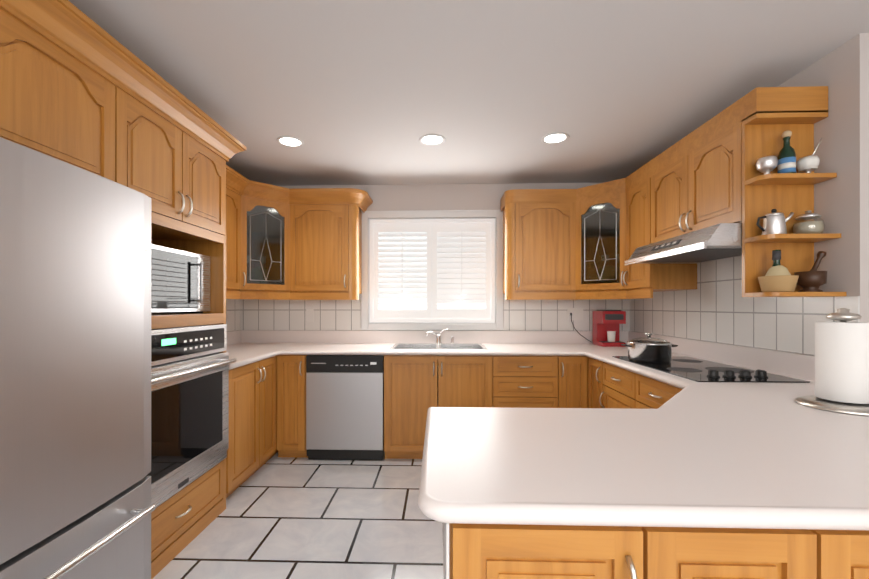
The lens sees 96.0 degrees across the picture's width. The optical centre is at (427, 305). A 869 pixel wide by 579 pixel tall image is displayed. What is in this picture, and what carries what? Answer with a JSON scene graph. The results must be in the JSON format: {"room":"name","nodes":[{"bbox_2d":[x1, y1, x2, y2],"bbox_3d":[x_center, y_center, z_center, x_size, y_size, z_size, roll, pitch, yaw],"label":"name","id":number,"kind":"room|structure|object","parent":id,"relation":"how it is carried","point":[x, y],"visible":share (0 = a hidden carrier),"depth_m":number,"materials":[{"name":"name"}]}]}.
{"room":"kitchen","nodes":[
{"label":"kitchen","id":0,"kind":"room"},
{"bbox_2d":[153,446,442,578],"bbox_3d":[0.353,1.288,0.522,4.780,0.060,6.673,0,0,2],"label":"floor","id":1,"kind":"structure","parent":0,"point":[289,518],"depth_m":2.20,"materials":[{"name":"tile"}]},
{"bbox_2d":[0,0,123,184],"bbox_3d":[-1.603,0.120,1.088,0.625,2.276,1.042,0,0,2],"label":"tall cabinet","id":2,"kind":"object","parent":1,"relation":"on","point":[80,88],"depth_m":1.36,"materials":[{"name":"brown wood"}]},
{"bbox_2d":[0,137,154,578],"bbox_3d":[-1.460,0.412,1.139,0.858,1.693,0.903,0,0,2],"label":"refrigerator","id":3,"kind":"object","parent":1,"relation":"on","point":[75,369],"visible":1,"depth_m":1.20,"materials":[{"name":"grey metal"}]},
{"bbox_2d":[124,60,227,578],"bbox_3d":[-1.575,0.121,2.023,0.625,2.276,0.828,0,0,2],"label":"tall cabinet","id":4,"kind":"object","parent":1,"relation":"on","point":[173,157],"depth_m":2.01,"materials":[{"name":"brown wood"}]},
{"bbox_2d":[151,244,209,312],"bbox_3d":[-1.553,-0.127,2.022,0.509,0.346,0.776,0,0,2],"label":"microwave","id":5,"kind":"object","parent":4,"relation":"in","point":[180,281],"visible":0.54,"depth_m":2.11,"materials":[{"name":"silver metal"}]},
{"bbox_2d":[147,324,235,507],"bbox_3d":[-1.501,0.522,2.020,0.674,0.816,0.764,0,0,2],"label":"wall oven","id":6,"kind":"object","parent":4,"relation":"in","point":[189,404],"visible":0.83,"depth_m":2.00,"materials":[{"name":"grey"}]},
{"bbox_2d":[226,360,261,497],"bbox_3d":[-1.555,0.831,2.661,0.626,0.858,0.447,0,0,2],"label":"base cabinet","id":7,"kind":"object","parent":1,"relation":"on","point":[244,453],"depth_m":2.66,"materials":[{"name":"brown wood"}]},
{"bbox_2d":[226,334,281,369],"bbox_3d":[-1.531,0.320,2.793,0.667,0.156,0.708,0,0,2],"label":"countertop","id":8,"kind":"structure","parent":7,"relation":"on","point":[246,348],"depth_m":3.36,"materials":[{"name":"white laminate"}]},
{"bbox_2d":[262,355,277,465],"bbox_3d":[-1.543,0.832,3.032,0.626,0.858,0.296,0,0,2],"label":"base cabinet","id":9,"kind":"object","parent":1,"relation":"on","point":[267,409],"depth_m":3.06,"materials":[{"name":"brown wood"}]},
{"bbox_2d":[278,355,307,457],"bbox_3d":[-1.106,0.832,3.488,0.256,0.858,0.626,0,0,2],"label":"base cabinet","id":10,"kind":"object","parent":1,"relation":"on","point":[291,368],"depth_m":3.18,"materials":[{"name":"brown wood"}]},
{"bbox_2d":[306,355,383,459],"bbox_3d":[-0.662,0.834,3.459,0.622,0.855,0.606,0,0,2],"label":"dishwasher","id":11,"kind":"object","parent":1,"relation":"on","point":[344,407],"visible":0.94,"depth_m":3.16,"materials":[{"name":"grey metal"}]},
{"bbox_2d":[384,355,493,458],"bbox_3d":[0.092,0.832,3.451,0.874,0.858,0.626,0,0,2],"label":"base cabinet","id":12,"kind":"object","parent":1,"relation":"on","point":[410,381],"depth_m":3.15,"materials":[{"name":"brown wood"}]},
{"bbox_2d":[494,356,537,407],"bbox_3d":[0.789,0.832,3.429,0.520,0.858,0.626,0,0,2],"label":"base cabinet","id":13,"kind":"object","parent":1,"relation":"on","point":[515,377],"depth_m":3.12,"materials":[{"name":"brown wood"}]},
{"bbox_2d":[443,523,678,578],"bbox_3d":[0.247,0.830,1.044,0.404,0.858,0.640,0,0,2],"label":"base cabinet","id":14,"kind":"object","parent":1,"relation":"on","point":[492,551],"depth_m":0.73,"materials":[{"name":"brown wood"}]},
{"bbox_2d":[418,406,868,530],"bbox_3d":[0.570,0.378,1.205,1.153,0.038,1.050,0,0,2],"label":"countertop","id":15,"kind":"structure","parent":14,"relation":"on","point":[750,455],"depth_m":0.82,"materials":[{"name":"white laminate"}]},
{"bbox_2d":[538,356,682,408],"bbox_3d":[1.374,0.831,2.519,1.015,0.858,2.409,0,0,2],"label":"base cabinet","id":16,"kind":"object","parent":1,"relation":"on","point":[563,381],"depth_m":3.00,"materials":[{"name":"brown wood"}]},
{"bbox_2d":[227,330,644,355],"bbox_3d":[0.033,0.321,3.433,3.754,0.156,0.669,0,0,2],"label":"countertop","id":17,"kind":"structure","parent":16,"relation":"on","point":[498,343],"depth_m":3.72,"materials":[{"name":"white laminate"}]},
{"bbox_2d":[389,343,487,349],"bbox_3d":[0.096,0.445,3.430,0.802,0.181,0.524,0,0,2],"label":"sink","id":18,"kind":"object","parent":17,"relation":"in","point":[435,346],"visible":0.25,"depth_m":3.60,"materials":[{"name":"silver metal"}]},
{"bbox_2d":[426,329,453,343],"bbox_3d":[0.115,0.284,3.584,0.264,0.140,0.183,0,0,2],"label":"faucet","id":19,"kind":"object","parent":17,"relation":"on","point":[438,338],"visible":1,"depth_m":3.63,"materials":[{"name":"silver metal"}]},
{"bbox_2d":[592,310,625,346],"bbox_3d":[1.637,0.199,3.533,0.200,0.322,0.233,0,0,2],"label":"coffee maker","id":20,"kind":"object","parent":17,"relation":"on","point":[605,327],"visible":1,"depth_m":3.48,"materials":[{"name":"red plastic"}]},
{"bbox_2d":[534,334,868,501],"bbox_3d":[1.348,0.319,1.858,1.080,0.156,2.400,0,0,2],"label":"countertop","id":21,"kind":"structure","parent":16,"relation":"on","point":[832,448],"depth_m":1.35,"materials":[{"name":"white laminate"}]},
{"bbox_2d":[612,356,809,382],"bbox_3d":[1.538,0.339,2.281,0.510,0.041,0.910,0,0,2],"label":"cooktop","id":22,"kind":"object","parent":21,"relation":"in","point":[695,369],"visible":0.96,"depth_m":2.03,"materials":[{"name":"black glass"}]},
{"bbox_2d":[621,333,677,362],"bbox_3d":[1.425,0.264,2.514,0.327,0.179,0.256,0,0,2],"label":"cooking pot","id":23,"kind":"object","parent":22,"relation":"on","point":[648,351],"visible":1,"depth_m":2.42,"materials":[{"name":"silver metal"}]},
{"bbox_2d":[794,308,868,415],"bbox_3d":[1.470,0.183,1.383,0.254,0.350,0.254,0,0,2],"label":"paper towel holder","id":24,"kind":"object","parent":21,"relation":"on","point":[842,366],"visible":1,"depth_m":1.34,"materials":[{"name":"white paper"}]},
{"bbox_2d":[679,527,868,578],"bbox_3d":[0.603,0.830,1.032,0.384,0.858,0.637,0,0,2],"label":"base cabinet","id":25,"kind":"object","parent":1,"relation":"on","point":[704,553],"depth_m":0.71,"materials":[{"name":"brown wood"}]},
{"bbox_2d":[269,183,599,406],"bbox_3d":[0.045,0.046,3.831,3.960,2.430,0.120,0,0,2],"label":"wall","id":26,"kind":"structure","parent":0,"point":[438,197],"depth_m":3.77,"materials":[{"name":"grey paint"}]},
{"bbox_2d":[288,189,363,299],"bbox_3d":[-0.921,-0.533,3.634,0.604,0.965,0.325,0,0,2],"label":"upper cabinet","id":27,"kind":"object","parent":26,"relation":"attached to","point":[327,223],"depth_m":3.47,"materials":[{"name":"brown wood"}]},
{"bbox_2d":[361,210,502,329],"bbox_3d":[0.044,-0.339,3.815,1.366,1.150,0.132,0,0,2],"label":"window","id":28,"kind":"structure","parent":26,"relation":"in","point":[368,216],"depth_m":3.76,"materials":[{"name":"white paint"}]},
{"bbox_2d":[370,219,494,322],"bbox_3d":[0.043,-0.334,3.780,1.204,0.994,0.069,0,0,2],"label":"window shutters","id":29,"kind":"object","parent":28,"relation":"attached to","point":[460,271],"visible":1,"depth_m":3.78,"materials":[{"name":"white"}]},
{"bbox_2d":[242,294,629,330],"bbox_3d":[0.043,0.064,3.767,3.759,0.354,0.005,0,0,2],"label":"tile backsplash","id":30,"kind":"structure","parent":26,"relation":"attached to","point":[519,315],"depth_m":3.79,"materials":[{"name":"white tile"}]},
{"bbox_2d":[306,309,313,321],"bbox_3d":[-1.142,0.097,3.797,0.070,0.120,0.008,0,0,2],"label":"electrical outlet","id":31,"kind":"object","parent":30,"relation":"attached to","point":[309,315],"visible":1,"depth_m":3.79,"materials":[{"name":"white plastic"}]},
{"bbox_2d":[567,308,582,319],"bbox_3d":[1.407,0.081,3.710,0.150,0.120,0.024,0,0,2],"label":"electrical outlet","id":32,"kind":"object","parent":30,"relation":"attached to","point":[576,313],"visible":1,"depth_m":3.72,"materials":[{"name":"white plastic"}]},
{"bbox_2d":[500,163,647,299],"bbox_3d":[1.294,-0.534,3.242,1.218,0.965,0.975,0,0,2],"label":"upper cabinet","id":33,"kind":"object","parent":26,"relation":"attached to","point":[583,243],"depth_m":3.40,"materials":[{"name":"brown wood"}]},
{"bbox_2d":[68,0,868,185],"bbox_3d":[0.353,-1.212,0.524,4.780,0.080,6.673,0,0,2],"label":"ceiling","id":34,"kind":"structure","parent":0,"point":[359,92],"depth_m":1.96,"materials":[{"name":"white paint"}]},
{"bbox_2d":[276,136,303,147],"bbox_3d":[-0.978,-1.166,2.790,0.188,0.007,0.188,0,0,2],"label":"recessed light","id":35,"kind":"object","parent":34,"relation":"in","point":[290,141],"visible":1,"depth_m":2.78,"materials":[{"name":"white paint"}]},
{"bbox_2d":[419,134,444,145],"bbox_3d":[0.034,-1.166,2.759,0.188,0.007,0.188,0,0,2],"label":"recessed light","id":36,"kind":"object","parent":34,"relation":"in","point":[432,140],"visible":1,"depth_m":2.76,"materials":[{"name":"white paint"}]},
{"bbox_2d":[541,132,568,143],"bbox_3d":[0.891,-1.166,2.732,0.188,0.007,0.188,0,0,2],"label":"recessed light","id":37,"kind":"object","parent":34,"relation":"in","point":[556,138],"visible":1,"depth_m":2.73,"materials":[{"name":"white paint"}]},
{"bbox_2d":[632,33,868,355],"bbox_3d":[1.941,0.045,2.695,0.100,2.430,2.033,0,0,2],"label":"wall","id":38,"kind":"structure","parent":0,"point":[841,199],"depth_m":1.72,"materials":[{"name":"grey paint"}]},
{"bbox_2d":[648,86,827,297],"bbox_3d":[1.711,-0.529,2.277,0.325,0.977,0.919,0,0,2],"label":"upper cabinet","id":39,"kind":"object","parent":38,"relation":"attached to","point":[698,182],"depth_m":1.92,"materials":[{"name":"brown wood"}]},
{"bbox_2d":[625,223,741,265],"bbox_3d":[1.621,-0.343,2.325,0.501,0.123,0.822,0,0,2],"label":"range hood","id":40,"kind":"object","parent":39,"relation":"attached to","point":[720,241],"visible":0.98,"depth_m":2.16,"materials":[{"name":"silver metal"}]},
{"bbox_2d":[630,256,859,354],"bbox_3d":[1.887,-0.060,2.686,0.006,0.600,2.010,0,0,2],"label":"tile backsplash","id":41,"kind":"structure","parent":38,"relation":"attached to","point":[715,306],"depth_m":2.41,"materials":[{"name":"white tile"}]},
{"bbox_2d":[745,173,846,296],"bbox_3d":[1.697,-0.322,1.813,0.325,0.562,0.149,0,0,2],"label":"shelf unit","id":42,"kind":"object","parent":38,"relation":"attached to","point":[791,179],"visible":1,"depth_m":1.78,"materials":[{"name":"brown wood"}]},
{"bbox_2d":[756,156,777,173],"bbox_3d":[1.596,-0.648,1.840,0.080,0.090,0.080,0,0,2],"label":"cup","id":43,"kind":"object","parent":42,"relation":"on","point":[766,165],"visible":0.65,"depth_m":1.82,"materials":[{"name":"silver metal"}]},
{"bbox_2d":[756,209,793,234],"bbox_3d":[1.619,-0.388,1.827,0.160,0.127,0.090,0,0,2],"label":"kettle","id":44,"kind":"object","parent":42,"relation":"on","point":[774,222],"visible":0.75,"depth_m":1.80,"materials":[{"name":"silver metal"}]},
{"bbox_2d":[758,250,798,291],"bbox_3d":[1.623,-0.159,1.812,0.144,0.196,0.144,0,0,2],"label":"bottle","id":45,"kind":"object","parent":42,"relation":"on","point":[778,277],"visible":0.94,"depth_m":1.78,"materials":[{"name":"brown"}]},
{"bbox_2d":[777,130,795,172],"bbox_3d":[1.689,-0.711,1.839,0.066,0.216,0.066,0,0,2],"label":"oil bottle","id":46,"kind":"object","parent":42,"relation":"on","point":[786,159],"visible":0.9,"depth_m":1.82,"materials":[{"name":"green glass"}]},
{"bbox_2d":[792,210,824,233],"bbox_3d":[1.774,-0.383,1.822,0.112,0.118,0.112,0,0,2],"label":"sugar bowl","id":47,"kind":"object","parent":42,"relation":"on","point":[811,227],"visible":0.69,"depth_m":1.79,"materials":[{"name":"beige ceramic"}]},
{"bbox_2d":[796,138,821,172],"bbox_3d":[1.790,-0.691,1.834,0.093,0.176,0.081,0,0,2],"label":"cup","id":48,"kind":"object","parent":42,"relation":"on","point":[808,164],"visible":0.77,"depth_m":1.81,"materials":[{"name":"white ceramic"}]},
{"bbox_2d":[794,251,826,291],"bbox_3d":[1.780,-0.156,1.815,0.113,0.190,0.110,0,0,2],"label":"mortar","id":49,"kind":"object","parent":42,"relation":"on","point":[813,279],"visible":0.9,"depth_m":1.79,"materials":[{"name":"brown wood"}]},
{"bbox_3d":[-1.986,0.043,0.595,0.100,2.430,6.473,0,0,2],"label":"wall","id":50,"kind":"structure","parent":0,"visible":0},
{"bbox_2d":[226,299,241,331],"bbox_3d":[-1.855,0.064,3.132,0.006,0.354,1.351,0,0,2],"label":"tile backsplash","id":51,"kind":"structure","parent":50,"relation":"attached to","point":[233,307],"depth_m":3.71,"materials":[{"name":"white tile"}]},
{"bbox_2d":[224,185,243,298],"bbox_3d":[-1.700,-0.478,2.826,0.325,0.853,0.758,0,0,2],"label":"upper cabinet","id":52,"kind":"object","parent":50,"relation":"attached to","point":[232,235],"depth_m":3.08,"materials":[{"name":"brown wood"}]},
{"bbox_2d":[236,177,291,292],"bbox_3d":[-1.382,-0.573,3.346,0.314,0.885,0.315,0,0,2],"label":"upper cabinet","id":53,"kind":"object","parent":50,"relation":"attached to","point":[282,243],"depth_m":3.33,"materials":[{"name":"brown wood"}]},
{"label":"outside","id":54,"kind":"structure","parent":0,"visible":0},
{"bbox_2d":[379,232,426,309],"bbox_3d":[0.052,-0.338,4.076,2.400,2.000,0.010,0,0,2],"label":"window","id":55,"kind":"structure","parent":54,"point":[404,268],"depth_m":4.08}
]}

